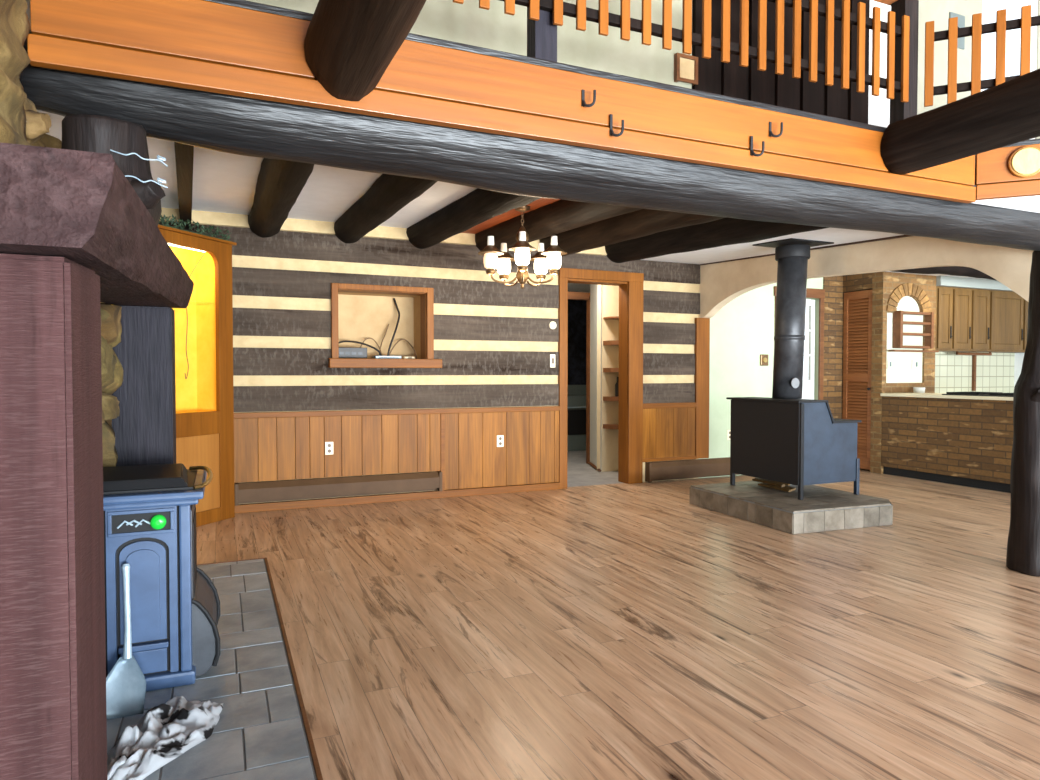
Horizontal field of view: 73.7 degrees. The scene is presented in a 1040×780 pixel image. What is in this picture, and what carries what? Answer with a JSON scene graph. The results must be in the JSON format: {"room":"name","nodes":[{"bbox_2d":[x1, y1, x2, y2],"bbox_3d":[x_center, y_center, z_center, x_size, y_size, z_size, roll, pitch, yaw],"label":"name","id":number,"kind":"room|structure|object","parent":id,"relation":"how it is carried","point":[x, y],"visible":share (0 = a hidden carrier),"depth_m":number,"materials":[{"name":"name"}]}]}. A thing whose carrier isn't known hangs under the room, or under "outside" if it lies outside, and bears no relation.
{"room":"living room","nodes":[
{"label":"living room","id":0,"kind":"room"},
{"bbox_2d":[26,0,476,227],"bbox_3d":[-1.461,-1.436,4.412,2.750,0.204,4.080,-1,2,-23],"label":"ceiling","id":1,"kind":"structure","parent":0,"point":[223,182],"depth_m":5.04,"materials":[{"name":"white paint"}]},
{"bbox_2d":[174,142,193,229],"bbox_3d":[-2.018,-1.377,4.166,0.095,0.250,4.036,-1,2,-26],"label":"log","id":2,"kind":"object","parent":1,"relation":"attached to","point":[184,153],"visible":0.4,"depth_m":4.27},
{"bbox_2d":[100,221,822,503],"bbox_3d":[0.092,-0.311,7.612,8.120,2.750,0.572,-1,2,-23],"label":"wall","id":3,"kind":"structure","parent":0,"point":[494,342],"depth_m":7.01,"materials":[{"name":"brown wood"}]},
{"bbox_2d":[325,442,332,454],"bbox_3d":[-1.788,0.546,6.502,0.075,0.120,0.010,-1,2,-23],"label":"wall outlet","id":4,"kind":"object","parent":3,"relation":"attached to","point":[328,445],"visible":1,"depth_m":6.50,"materials":[{"name":"beige plastic"}]},
{"bbox_2d":[234,471,441,505],"bbox_3d":[-1.665,0.919,6.553,1.910,0.191,0.092,-1,2,-23],"label":"baseboard heater","id":5,"kind":"object","parent":3,"relation":"attached to","point":[314,488],"visible":0.99,"depth_m":6.50,"materials":[{"name":"brown metal"}]},
{"bbox_2d":[339,347,366,357],"bbox_3d":[-1.670,-0.362,6.836,0.290,0.111,0.214,-1,2,-23],"label":"receiver","id":6,"kind":"object","parent":3,"relation":"in","point":[344,352],"visible":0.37,"depth_m":6.74,"materials":[{"name":"grey"}]},
{"bbox_2d":[339,340,381,355],"bbox_3d":[-1.599,-0.402,6.875,0.489,0.174,0.042,-1,2,-33],"label":"cable","id":7,"kind":"object","parent":3,"relation":"on","point":[376,349],"visible":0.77,"depth_m":6.90,"materials":[{"name":"black plastic"}]},
{"bbox_2d":[159,208,606,255],"bbox_3d":[-0.703,-1.525,6.939,6.150,0.110,0.040,-1,2,-23],"label":"trim","id":8,"kind":"structure","parent":3,"relation":"attached to","point":[203,217],"depth_m":6.39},
{"bbox_2d":[328,283,441,367],"bbox_3d":[-1.321,-0.610,6.760,1.085,0.790,0.280,-1,2,-23],"label":"frame","id":9,"kind":"structure","parent":3,"relation":"in","point":[427,360],"depth_m":6.69,"materials":[{"name":"brown wood"}]},
{"bbox_2d":[373,356,400,358],"bbox_3d":[-1.325,-0.323,6.910,0.260,0.031,0.154,-1,2,-23],"label":"router","id":10,"kind":"object","parent":9,"relation":"in","point":[375,357],"visible":0.83,"depth_m":6.84,"materials":[{"name":"plastic"}]},
{"bbox_2d":[387,298,399,355],"bbox_3d":[-1.290,-0.640,7.127,0.094,0.638,0.284,0,1,4],"label":"cable","id":11,"kind":"object","parent":3,"relation":"hanging from","point":[396,327],"visible":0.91,"depth_m":7.11,"materials":[{"name":"black plastic"}]},
{"bbox_2d":[234,406,559,418],"bbox_3d":[-1.071,0.213,6.820,3.245,0.050,0.045,-1,2,-23],"label":"trim","id":12,"kind":"structure","parent":3,"relation":"attached to","point":[534,408],"depth_m":6.72,"materials":[{"name":"brown wood"}]},
{"bbox_2d":[235,414,559,512],"bbox_3d":[-1.069,0.661,6.826,3.245,0.845,0.055,-1,2,-23],"label":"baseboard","id":13,"kind":"structure","parent":3,"relation":"attached to","point":[366,499],"depth_m":6.79,"materials":[{"name":"brown wood"}]},
{"bbox_2d":[389,339,416,358],"bbox_3d":[-1.214,-0.427,7.155,0.299,0.211,0.107,0,1,-11],"label":"cable","id":14,"kind":"object","parent":3,"relation":"on","point":[400,339],"visible":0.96,"depth_m":7.16,"materials":[{"name":"brown plastic"}]},
{"bbox_2d":[497,435,503,446],"bbox_3d":[-0.205,0.530,7.186,0.075,0.120,0.010,-1,2,-23],"label":"wall outlet","id":15,"kind":"object","parent":3,"relation":"attached to","point":[500,438],"visible":1,"depth_m":7.18,"materials":[{"name":"beige plastic"}]},
{"bbox_2d":[550,354,554,366],"bbox_3d":[0.351,-0.311,7.418,0.060,0.140,0.014,-1,2,-23],"label":"light switch","id":16,"kind":"object","parent":3,"relation":"attached to","point":[552,356],"visible":1,"depth_m":7.41,"materials":[{"name":"beige plastic"}]},
{"bbox_2d":[558,268,643,488],"bbox_3d":[0.869,-0.127,7.741,1.055,2.375,0.220,-1,2,-23],"label":"trim","id":17,"kind":"structure","parent":3,"relation":"attached to","point":[630,415],"depth_m":7.80,"materials":[{"name":"brown wood"}]},
{"bbox_2d":[643,402,695,461],"bbox_3d":[1.726,0.484,8.037,0.740,0.670,0.045,-1,2,-23],"label":"trim","id":18,"kind":"structure","parent":3,"relation":"attached to","point":[687,404],"depth_m":8.01,"materials":[{"name":"brown wood"}]},
{"bbox_2d":[645,457,739,481],"bbox_3d":[2.309,0.928,8.274,1.870,0.220,0.092,-1,2,-23],"label":"baseboard heater","id":19,"kind":"object","parent":3,"relation":"attached to","point":[710,467],"visible":0.66,"depth_m":8.09,"materials":[{"name":"brown metal"}]},
{"bbox_2d":[694,318,709,458],"bbox_3d":[2.152,-0.021,8.209,0.190,1.660,0.045,-1,2,-23],"label":"trim","id":20,"kind":"structure","parent":3,"relation":"attached to","point":[702,325],"depth_m":8.19,"materials":[{"name":"brown wood"}]},
{"bbox_2d":[760,354,767,365],"bbox_3d":[3.027,-0.370,8.584,0.120,0.140,0.036,-1,2,-23],"label":"thermostat","id":21,"kind":"object","parent":3,"relation":"attached to","point":[763,357],"visible":1,"depth_m":8.57,"materials":[{"name":"brown metal"}]},
{"bbox_2d":[773,286,824,399],"bbox_3d":[3.546,-0.130,8.815,0.830,2.330,0.035,-1,2,-23],"label":"trim","id":22,"kind":"structure","parent":3,"relation":"attached to","point":[810,292],"depth_m":8.94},
{"bbox_2d":[802,299,814,399],"bbox_3d":[3.530,-0.072,8.889,0.660,2.190,0.090,-1,2,-23],"label":"door","id":23,"kind":"structure","parent":3,"relation":"in","point":[808,385],"depth_m":9.00,"materials":[{"name":"grey paint"}]},
{"bbox_2d":[462,198,560,233],"bbox_3d":[0.122,-1.453,5.097,0.700,0.204,4.080,-1,2,-23],"label":"board","id":24,"kind":"object","parent":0,"point":[541,202],"depth_m":6.04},
{"bbox_2d":[478,205,566,288],"bbox_3d":[0.000,-1.147,5.594,0.702,0.659,0.712,-1,2,-23],"label":"chandelier","id":25,"kind":"object","parent":24,"relation":"hanging from","point":[493,258],"visible":1,"depth_m":5.50,"materials":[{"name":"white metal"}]},
{"bbox_2d":[568,299,586,384],"bbox_3d":[0.163,-0.330,11.453,3.200,2.600,0.100,-1,2,-23],"label":"window","id":26,"kind":"structure","parent":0,"point":[577,309],"depth_m":11.73,"materials":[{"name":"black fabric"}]},
{"bbox_2d":[568,283,589,292],"bbox_3d":[0.866,-1.615,9.796,3.200,0.050,3.640,-1,2,-23],"label":"wall","id":27,"kind":"structure","parent":0,"point":[572,287],"depth_m":10.94,"materials":[{"name":"white paint"}]},
{"bbox_2d":[590,284,601,468],"bbox_3d":[1.026,-0.273,9.130,0.076,2.600,0.820,0,1,-4],"label":"wall","id":28,"kind":"structure","parent":0,"point":[593,287],"depth_m":9.18,"materials":[{"name":"grey paint"}]},
{"bbox_2d":[568,292,589,463],"bbox_3d":[0.300,-0.151,9.265,1.510,2.350,0.070,-1,2,-23],"label":"trim","id":29,"kind":"structure","parent":28,"relation":"attached to","point":[571,295],"depth_m":9.52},
{"bbox_2d":[597,285,618,471],"bbox_3d":[1.869,-0.274,9.162,1.890,2.600,0.100,-1,2,-23],"label":"wall","id":30,"kind":"structure","parent":0,"point":[610,293],"depth_m":8.79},
{"bbox_2d":[603,424,617,429],"bbox_3d":[1.541,0.457,8.841,0.960,0.055,0.259,-1,2,-23],"label":"wall shelf","id":31,"kind":"object","parent":30,"relation":"attached to","point":[605,426],"visible":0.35,"depth_m":8.65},
{"bbox_2d":[603,340,618,345],"bbox_3d":[1.541,-0.593,8.816,0.960,0.055,0.259,-1,2,-23],"label":"wall shelf","id":32,"kind":"object","parent":30,"relation":"attached to","point":[610,342],"visible":0.35,"depth_m":8.59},
{"bbox_2d":[603,396,618,400],"bbox_3d":[1.541,0.107,8.833,0.960,0.055,0.259,-1,2,-23],"label":"wall shelf","id":33,"kind":"object","parent":30,"relation":"attached to","point":[605,398],"visible":0.35,"depth_m":8.63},
{"bbox_2d":[615,377,618,396],"bbox_3d":[1.224,-0.043,8.681,0.064,0.250,0.064,-1,2,-23],"label":"bottle","id":34,"kind":"object","parent":33,"relation":"on","point":[617,382],"visible":0.84,"depth_m":8.66,"materials":[{"name":"black"}]},
{"bbox_2d":[603,368,618,371],"bbox_3d":[1.541,-0.253,8.824,0.960,0.055,0.259,-1,2,-23],"label":"wall shelf","id":35,"kind":"object","parent":30,"relation":"attached to","point":[604,369],"visible":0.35,"depth_m":8.60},
{"bbox_2d":[196,470,1039,779],"bbox_3d":[4.039,1.181,2.838,11.643,0.001,11.532,-1,2,-23],"label":"floor","id":36,"kind":"structure","parent":0,"point":[369,754],"depth_m":3.27,"materials":[{"name":"laminate"}]},
{"bbox_2d":[111,225,236,526],"bbox_3d":[-2.791,-0.072,5.572,0.330,2.372,1.060,1,2,22],"label":"tall cabinet","id":37,"kind":"object","parent":36,"relation":"on","point":[203,329],"visible":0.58,"depth_m":5.87,"materials":[{"name":"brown wood"}]},
{"bbox_2d":[168,244,205,378],"bbox_3d":[-2.764,-0.634,5.592,0.450,1.101,0.569,-1,2,-23],"label":"lamp","id":38,"kind":"object","parent":37,"relation":"attached to","point":[183,327],"depth_m":5.87,"materials":[{"name":"yellow"}]},
{"bbox_2d":[158,214,231,241],"bbox_3d":[-2.655,-1.320,5.535,0.151,0.121,0.929,1,2,24],"label":"garland","id":39,"kind":"object","parent":37,"relation":"on","point":[173,219],"visible":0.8,"depth_m":5.56,"materials":[{"name":"green plant"}]},
{"bbox_2d":[107,558,322,779],"bbox_3d":[-0.878,1.209,1.222,1.215,0.021,6.885,-1,2,-23],"label":"slate hearth","id":40,"kind":"object","parent":36,"relation":"on","point":[262,731],"visible":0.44,"depth_m":2.63,"materials":[{"name":"grey tile"}]},
{"bbox_2d":[0,253,106,779],"bbox_3d":[-0.841,0.491,1.122,0.258,1.413,0.295,-1,2,-23],"label":"timber post","id":41,"kind":"object","parent":40,"relation":"on","point":[53,717],"visible":1,"depth_m":1.02,"materials":[{"name":"wood"}]},
{"bbox_2d":[0,0,123,466],"bbox_3d":[-1.387,-1.499,1.488,0.544,5.376,3.500,-1,2,-23],"label":"stone fireplace","id":42,"kind":"object","parent":40,"relation":"on","point":[21,123],"visible":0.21,"depth_m":1.98,"materials":[{"name":"brown"}]},
{"bbox_2d":[0,142,193,307],"bbox_3d":[-1.303,-0.382,2.271,0.340,0.317,3.020,-1,2,-23],"label":"mantel","id":43,"kind":"object","parent":42,"relation":"attached to","point":[79,207],"visible":0.9,"depth_m":0.94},
{"bbox_2d":[61,114,167,225],"bbox_3d":[-1.302,-0.661,2.241,0.309,0.422,0.301,-1,2,-23],"label":"log post","id":44,"kind":"object","parent":43,"relation":"on","point":[126,141],"visible":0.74,"depth_m":2.17,"materials":[{"name":"wood"}]},
{"bbox_2d":[20,29,1039,250],"bbox_3d":[1.530,-1.006,3.553,6.778,0.355,0.380,-1,2,-23],"label":"girder","id":45,"kind":"object","parent":42,"relation":"attached to","point":[217,122],"visible":0.53,"depth_m":2.74,"materials":[{"name":"wood"}]},
{"bbox_2d":[248,158,313,237],"bbox_3d":[-1.506,-1.376,4.424,0.293,0.478,4.012,-1,2,-23],"label":"log","id":46,"kind":"object","parent":45,"relation":"on","point":[280,183],"visible":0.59,"depth_m":4.50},
{"bbox_2d":[334,174,436,243],"bbox_3d":[-0.833,-1.389,4.715,0.269,0.438,4.010,-1,2,-23],"label":"log","id":47,"kind":"object","parent":45,"relation":"on","point":[388,194],"visible":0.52,"depth_m":4.93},
{"bbox_2d":[406,188,539,248],"bbox_3d":[-0.192,-1.390,4.992,0.290,0.482,4.012,-1,2,-23],"label":"log","id":48,"kind":"object","parent":45,"relation":"on","point":[478,206],"visible":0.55,"depth_m":5.36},
{"bbox_2d":[27,0,975,202],"bbox_3d":[0.458,-1.127,2.911,4.178,0.300,0.172,-1,2,-23],"label":"fascia board","id":49,"kind":"object","parent":45,"relation":"attached to","point":[235,48],"visible":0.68,"depth_m":2.55,"materials":[{"name":"orange"}]},
{"bbox_2d":[304,0,425,100],"bbox_3d":[0.599,-1.061,-0.350,0.307,0.282,5.955,-1,2,-23],"label":"log","id":50,"kind":"object","parent":49,"relation":"attached to","point":[349,45],"visible":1,"depth_m":2.02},
{"bbox_2d":[581,89,595,106],"bbox_3d":[0.268,-1.144,2.715,0.060,0.076,0.020,1,2,30],"label":"wall hook","id":51,"kind":"object","parent":49,"relation":"attached to","point":[583,103],"visible":1,"depth_m":2.71,"materials":[{"name":"black"}]},
{"bbox_2d":[610,114,623,136],"bbox_3d":[0.384,-1.055,2.760,0.060,0.096,0.020,1,2,30],"label":"wall hook","id":52,"kind":"object","parent":49,"relation":"attached to","point":[612,133],"visible":1,"depth_m":2.76,"materials":[{"name":"black"}]},
{"bbox_2d":[750,136,764,156],"bbox_3d":[1.042,-1.072,3.044,0.060,0.096,0.020,1,2,30],"label":"wall hook","id":53,"kind":"object","parent":49,"relation":"attached to","point":[752,153],"visible":1,"depth_m":3.05,"materials":[{"name":"black"}]},
{"bbox_2d":[769,122,782,136],"bbox_3d":[1.141,-1.163,3.092,0.060,0.076,0.020,1,2,30],"label":"wall hook","id":54,"kind":"object","parent":49,"relation":"attached to","point":[770,123],"visible":1,"depth_m":3.09,"materials":[{"name":"black"}]},
{"bbox_2d":[880,68,1039,174],"bbox_3d":[3.048,-1.129,0.709,0.278,0.280,5.954,-1,2,-23],"label":"log","id":55,"kind":"object","parent":49,"relation":"attached to","point":[1007,113],"visible":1,"depth_m":3.02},
{"bbox_2d":[475,199,640,250],"bbox_3d":[0.457,-1.398,5.272,0.313,0.511,4.014,-1,2,-23],"label":"log","id":56,"kind":"object","parent":45,"relation":"on","point":[561,215],"visible":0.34,"depth_m":5.51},
{"bbox_2d":[539,209,726,256],"bbox_3d":[1.123,-1.406,5.561,0.299,0.494,4.012,-1,2,-23],"label":"log","id":57,"kind":"object","parent":45,"relation":"on","point":[643,222],"visible":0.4,"depth_m":5.88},
{"bbox_2d":[605,217,829,262],"bbox_3d":[1.883,-1.457,5.889,0.387,0.576,4.019,-1,2,-23],"label":"log","id":58,"kind":"object","parent":45,"relation":"on","point":[724,231],"visible":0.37,"depth_m":6.19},
{"bbox_2d":[106,564,145,718],"bbox_3d":[-1.453,0.909,2.540,0.154,0.507,0.199,-1,2,-23],"label":"shovel","id":59,"kind":"object","parent":40,"relation":"on","point":[126,682],"visible":0.92,"depth_m":2.52,"materials":[{"name":"metal"}]},
{"bbox_2d":[112,305,175,465],"bbox_3d":[-1.856,0.362,3.440,0.258,1.558,0.270,-1,2,-23],"label":"timber post","id":60,"kind":"object","parent":40,"relation":"on","point":[144,429],"visible":0.31,"depth_m":3.31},
{"bbox_2d":[103,463,219,691],"bbox_3d":[-1.623,0.648,2.899,0.671,1.017,0.660,-1,2,-23],"label":"stove","id":61,"kind":"object","parent":40,"relation":"on","point":[149,510],"visible":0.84,"depth_m":2.69,"materials":[{"name":"blue"}]},
{"bbox_2d":[107,696,223,779],"bbox_3d":[-1.189,1.130,2.301,0.300,0.077,0.582,0,1,-10],"label":"crumpled cloth","id":62,"kind":"object","parent":40,"relation":"on","point":[166,731],"visible":0.95,"depth_m":2.27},
{"bbox_2d":[689,481,892,533],"bbox_3d":[2.385,1.009,6.174,1.148,0.179,1.418,-1,2,-23],"label":"platform","id":63,"kind":"object","parent":36,"relation":"on","point":[821,509],"visible":0.85,"depth_m":5.73,"materials":[{"name":"grey tile"}]},
{"bbox_2d":[758,483,789,491],"bbox_3d":[2.331,0.895,6.372,0.028,0.026,0.400,-1,2,-22],"label":"stick","id":64,"kind":"object","parent":63,"relation":"on","point":[759,484],"visible":1,"depth_m":6.35,"materials":[{"name":"brown wood"}]},
{"bbox_2d":[752,479,782,486],"bbox_3d":[2.299,0.859,6.444,0.028,0.026,0.400,-1,1,-21],"label":"stick","id":65,"kind":"object","parent":64,"relation":"on","point":[757,480],"visible":1,"depth_m":6.42,"materials":[{"name":"brown wood"}]},
{"bbox_2d":[726,238,861,499],"bbox_3d":[2.509,-0.218,6.353,0.784,2.264,0.905,-1,2,-23],"label":"wood stove","id":66,"kind":"object","parent":63,"relation":"on","point":[785,437],"visible":1,"depth_m":6.19,"materials":[{"name":"black metal"}]},
{"bbox_2d":[880,393,1013,492],"bbox_3d":[5.364,0.572,7.272,0.670,0.999,3.098,-1,2,-23],"label":"counter","id":67,"kind":"object","parent":36,"relation":"on","point":[961,440],"visible":0.8,"depth_m":7.78,"materials":[{"name":"brown"}]},
{"bbox_2d":[880,393,1012,400],"bbox_3d":[5.364,0.090,7.261,0.670,0.034,3.098,-1,2,-23],"label":"countertop","id":68,"kind":"structure","parent":67,"relation":"on","point":[923,395],"depth_m":7.83,"materials":[{"name":"beige"}]},
{"bbox_2d":[913,387,924,392],"bbox_3d":[4.989,0.003,8.667,0.132,0.069,0.131,1,1,21],"label":"cup","id":69,"kind":"object","parent":68,"relation":"on","point":[915,389],"visible":0.95,"depth_m":8.62,"materials":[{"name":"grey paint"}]},
{"bbox_2d":[942,392,1013,396],"bbox_3d":[5.222,0.046,7.602,0.500,0.034,0.900,-1,2,-23],"label":"cooktop","id":70,"kind":"object","parent":68,"relation":"in","point":[997,394],"visible":0.76,"depth_m":7.62,"materials":[{"name":"black"}]},
{"bbox_2d":[1006,251,1039,576],"bbox_3d":[3.262,0.133,4.351,0.305,2.025,0.276,-1,2,-23],"label":"log post","id":71,"kind":"object","parent":36,"relation":"on","point":[1023,544],"visible":0.98,"depth_m":4.32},
{"bbox_2d":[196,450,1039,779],"bbox_3d":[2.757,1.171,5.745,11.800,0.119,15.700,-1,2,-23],"label":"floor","id":72,"kind":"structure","parent":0,"point":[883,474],"depth_m":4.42,"materials":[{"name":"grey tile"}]},
{"bbox_2d":[567,385,585,450],"bbox_3d":[0.885,0.447,11.390,0.700,1.050,0.582,-1,2,-23],"label":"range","id":73,"kind":"object","parent":72,"relation":"on","point":[576,428],"visible":0.23,"depth_m":11.15,"materials":[{"name":"grey metal"}]},
{"bbox_2d":[246,0,1039,138],"bbox_3d":[2.707,-3.011,5.823,11.550,2.765,0.130,-1,2,-23],"label":"wall","id":74,"kind":"structure","parent":0,"point":[465,23],"depth_m":5.29,"materials":[{"name":"grey paint"}]},
{"bbox_2d":[674,53,697,85],"bbox_3d":[1.232,-2.376,5.141,0.190,0.200,0.037,-1,2,-23],"label":"picture frame","id":75,"kind":"object","parent":74,"relation":"attached to","point":[685,70],"visible":1,"depth_m":5.13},
{"bbox_2d":[680,58,693,79],"bbox_3d":[1.233,-2.376,5.138,0.140,0.150,0.005,-1,2,-23],"label":"picture","id":76,"kind":"object","parent":75,"relation":"attached to","point":[686,65],"depth_m":5.14},
{"bbox_2d":[949,12,964,49],"bbox_3d":[3.989,-3.275,6.316,0.200,0.300,0.030,-1,2,-23],"label":"wall plaque","id":77,"kind":"object","parent":74,"relation":"attached to","point":[961,19],"visible":0.54,"depth_m":6.33,"materials":[{"name":"grey ceramic"}]},
{"bbox_2d":[641,228,990,279],"bbox_3d":[4.918,-1.419,7.173,6.450,0.352,4.080,-1,2,-23],"label":"ceiling","id":78,"kind":"structure","parent":0,"point":[836,235],"depth_m":6.70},
{"bbox_2d":[892,266,995,279],"bbox_3d":[5.234,-1.379,7.903,5.214,0.230,0.239,-1,2,-23],"label":"log","id":79,"kind":"object","parent":78,"relation":"attached to","point":[947,270],"visible":0.2,"depth_m":7.61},
{"bbox_2d":[823,273,872,470],"bbox_3d":[4.196,-0.319,8.945,0.470,2.700,0.625,-1,2,-23],"label":"brick wall","id":80,"kind":"structure","parent":0,"point":[835,287],"depth_m":9.03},
{"bbox_2d":[842,289,871,469],"bbox_3d":[4.334,-0.133,8.914,0.065,2.270,0.440,-1,2,-23],"label":"door","id":81,"kind":"structure","parent":80,"relation":"in","point":[857,330],"depth_m":8.89,"materials":[{"name":"brown"}]},
{"bbox_2d":[699,236,1032,317],"bbox_3d":[2.962,-0.897,6.405,0.120,1.180,3.960,-1,2,-23],"label":"wall","id":82,"kind":"structure","parent":0,"point":[720,283],"depth_m":5.99,"materials":[{"name":"beige paint"}]},
{"bbox_2d":[700,235,910,264],"bbox_3d":[2.902,-1.323,6.363,0.015,0.225,3.950,-1,2,-23],"label":"trim","id":83,"kind":"structure","parent":82,"relation":"attached to","point":[900,236],"depth_m":6.36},
{"bbox_2d":[870,272,935,473],"bbox_3d":[4.878,-0.316,8.815,0.960,2.700,0.154,-1,2,-23],"label":"brick wall","id":84,"kind":"structure","parent":0,"point":[883,283],"depth_m":8.65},
{"bbox_2d":[886,296,922,382],"bbox_3d":[4.835,-0.666,8.742,0.720,1.195,0.020,-1,2,-23],"label":"wall niche","id":85,"kind":"object","parent":84,"relation":"attached to","point":[902,371],"visible":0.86,"depth_m":8.75,"materials":[{"name":"beige paint"}]},
{"bbox_2d":[912,360,920,368],"bbox_3d":[5.040,-0.326,8.818,0.150,0.120,0.016,-1,2,-23],"label":"wall outlet","id":86,"kind":"object","parent":85,"relation":"attached to","point":[915,363],"visible":1,"depth_m":8.81,"materials":[{"name":"white plastic"}]},
{"bbox_2d":[886,283,931,311],"bbox_3d":[4.890,-1.158,8.704,0.800,0.362,0.019,-1,2,-23],"label":"trim","id":87,"kind":"structure","parent":84,"relation":"attached to","point":[905,289],"depth_m":8.68,"materials":[{"name":"beige brick"}]},
{"bbox_2d":[888,350,938,351],"bbox_3d":[4.946,-0.488,8.706,0.800,0.020,0.089,-1,2,-23],"label":"trim","id":88,"kind":"structure","parent":84,"relation":"attached to","point":[888,350],"depth_m":8.63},
{"bbox_2d":[893,311,933,348],"bbox_3d":[4.944,-0.753,8.710,0.605,0.460,0.110,-1,2,-23],"label":"spice rack","id":89,"kind":"object","parent":84,"relation":"attached to","point":[898,322],"visible":1,"depth_m":8.66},
{"bbox_2d":[903,346,929,348],"bbox_3d":[4.942,-0.538,8.720,0.511,0.030,0.100,-1,2,-23],"label":"shelf","id":90,"kind":"object","parent":89,"relation":"attached to","point":[909,347],"depth_m":8.71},
{"bbox_2d":[903,311,930,314],"bbox_3d":[4.942,-0.963,8.710,0.511,0.030,0.100,-1,2,-23],"label":"shelf","id":91,"kind":"object","parent":89,"relation":"attached to","point":[904,312],"depth_m":8.70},
{"bbox_2d":[903,321,930,324],"bbox_3d":[4.942,-0.838,8.713,0.511,0.030,0.100,-1,2,-23],"label":"shelf","id":92,"kind":"object","parent":89,"relation":"attached to","point":[904,322],"depth_m":8.71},
{"bbox_2d":[903,333,930,335],"bbox_3d":[4.942,-0.698,8.716,0.511,0.030,0.100,-1,2,-23],"label":"shelf","id":93,"kind":"object","parent":89,"relation":"attached to","point":[904,334],"depth_m":8.68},
{"bbox_2d":[935,352,1014,393],"bbox_3d":[6.185,-0.337,9.699,2.140,2.700,0.100,-1,2,-23],"label":"wall","id":94,"kind":"structure","parent":0,"point":[953,372],"depth_m":9.75,"materials":[{"name":"beige tile"}]},
{"bbox_2d":[935,286,952,350],"bbox_3d":[5.436,-0.928,9.104,0.296,0.830,0.366,-1,2,-23],"label":"upper cabinet","id":95,"kind":"object","parent":94,"relation":"attached to","point":[943,342],"visible":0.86,"depth_m":8.96,"materials":[{"name":"brown wood"}]},
{"bbox_2d":[939,287,971,351],"bbox_3d":[5.746,-0.931,9.238,0.371,0.830,0.366,-1,2,-23],"label":"upper cabinet","id":96,"kind":"object","parent":94,"relation":"attached to","point":[961,297],"visible":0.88,"depth_m":9.09,"materials":[{"name":"brown wood"}]},
{"bbox_2d":[959,289,989,351],"bbox_3d":[6.090,-0.935,9.387,0.371,0.830,0.366,-1,2,-23],"label":"upper cabinet","id":97,"kind":"object","parent":94,"relation":"attached to","point":[980,299],"visible":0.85,"depth_m":9.24,"materials":[{"name":"brown wood"}]},
{"bbox_2d":[972,355,976,390],"bbox_3d":[6.351,-0.247,9.696,0.040,0.520,0.038,-1,2,-23],"label":"wall strip","id":98,"kind":"object","parent":94,"relation":"attached to","point":[974,357],"visible":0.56,"depth_m":9.68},
{"bbox_2d":[983,290,1023,352],"bbox_3d":[6.590,-0.940,9.604,0.711,0.830,0.366,-1,2,-23],"label":"upper cabinet","id":99,"kind":"object","parent":94,"relation":"attached to","point":[1006,307],"visible":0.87,"depth_m":9.46,"materials":[{"name":"brown wood"}]},
{"bbox_2d":[956,351,991,354],"bbox_3d":[6.165,-0.496,9.414,0.700,0.048,0.036,-1,2,-23],"label":"rail","id":100,"kind":"object","parent":99,"relation":"attached to","point":[957,352],"visible":0.94,"depth_m":9.37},
{"bbox_2d":[1009,299,1027,352],"bbox_3d":[7.084,-0.945,9.817,0.356,0.830,0.366,-1,2,-23],"label":"upper cabinet","id":101,"kind":"object","parent":94,"relation":"attached to","point":[1025,303],"visible":0.09,"depth_m":9.62,"materials":[{"name":"brown wood"}]},
{"bbox_2d":[936,276,1013,291],"bbox_3d":[6.280,-1.517,9.450,2.140,0.328,0.380,-1,2,-23],"label":"ceiling","id":102,"kind":"structure","parent":0,"point":[946,281],"depth_m":9.09,"materials":[{"name":"grey paint"}]},
{"bbox_2d":[984,71,1023,386],"bbox_3d":[9.162,-1.689,5.668,0.150,5.600,10.600,-1,2,-23],"label":"wall","id":103,"kind":"structure","parent":0,"point":[1018,362],"depth_m":10.04,"materials":[{"name":"white paint"}]},
{"bbox_2d":[972,185,1039,212],"bbox_3d":[5.844,-1.159,4.490,6.885,0.253,1.350,-1,2,-23],"label":"ceiling","id":104,"kind":"structure","parent":0,"point":[1028,203],"depth_m":3.77,"materials":[{"name":"white paint"}]},
{"bbox_2d":[924,5,1039,106],"bbox_3d":[3.322,-1.799,3.997,1.754,0.999,0.155,1,2,22],"label":"loft railing","id":105,"kind":"object","parent":104,"relation":"on","point":[1026,21],"visible":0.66,"depth_m":4.15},
{"bbox_2d":[975,139,1039,199],"bbox_3d":[3.303,-1.146,3.397,1.850,0.285,0.166,1,2,22],"label":"fascia board","id":106,"kind":"object","parent":104,"relation":"attached to","point":[994,179],"visible":0.64,"depth_m":3.62,"materials":[{"name":"orange"}]},
{"bbox_2d":[1008,146,1039,177],"bbox_3d":[2.610,-1.176,3.571,0.158,0.157,0.028,1,2,22],"label":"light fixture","id":107,"kind":"object","parent":106,"relation":"attached to","point":[1024,162],"visible":1,"depth_m":3.56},
{"bbox_2d":[981,0,1037,139],"bbox_3d":[4.682,-3.014,6.684,0.840,1.800,0.060,-1,2,-23],"label":"wall","id":108,"kind":"structure","parent":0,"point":[1006,4],"depth_m":6.66,"materials":[{"name":"grey paint"}]},
{"bbox_3d":[2.468,-1.610,6.408,11.550,0.025,3.930,-1,2,-23],"label":"floor","id":109,"kind":"structure","parent":0,"visible":0},
{"bbox_2d":[453,0,909,102],"bbox_3d":[0.296,-1.941,3.375,4.460,0.784,0.155,-1,2,-23],"label":"loft railing","id":110,"kind":"object","parent":109,"relation":"on","point":[543,16],"visible":0.96,"depth_m":3.73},
{"bbox_2d":[890,0,918,123],"bbox_3d":[2.386,-1.989,4.309,0.120,0.834,0.100,-1,2,-23],"label":"post","id":111,"kind":"object","parent":109,"relation":"on","point":[899,110],"visible":0.44,"depth_m":4.27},
{"bbox_2d":[873,0,896,5],"bbox_3d":[0.198,-2.483,3.349,4.870,0.199,0.140,-1,2,-23],"label":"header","id":112,"kind":"object","parent":111,"relation":"on","point":[888,2],"visible":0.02,"depth_m":4.29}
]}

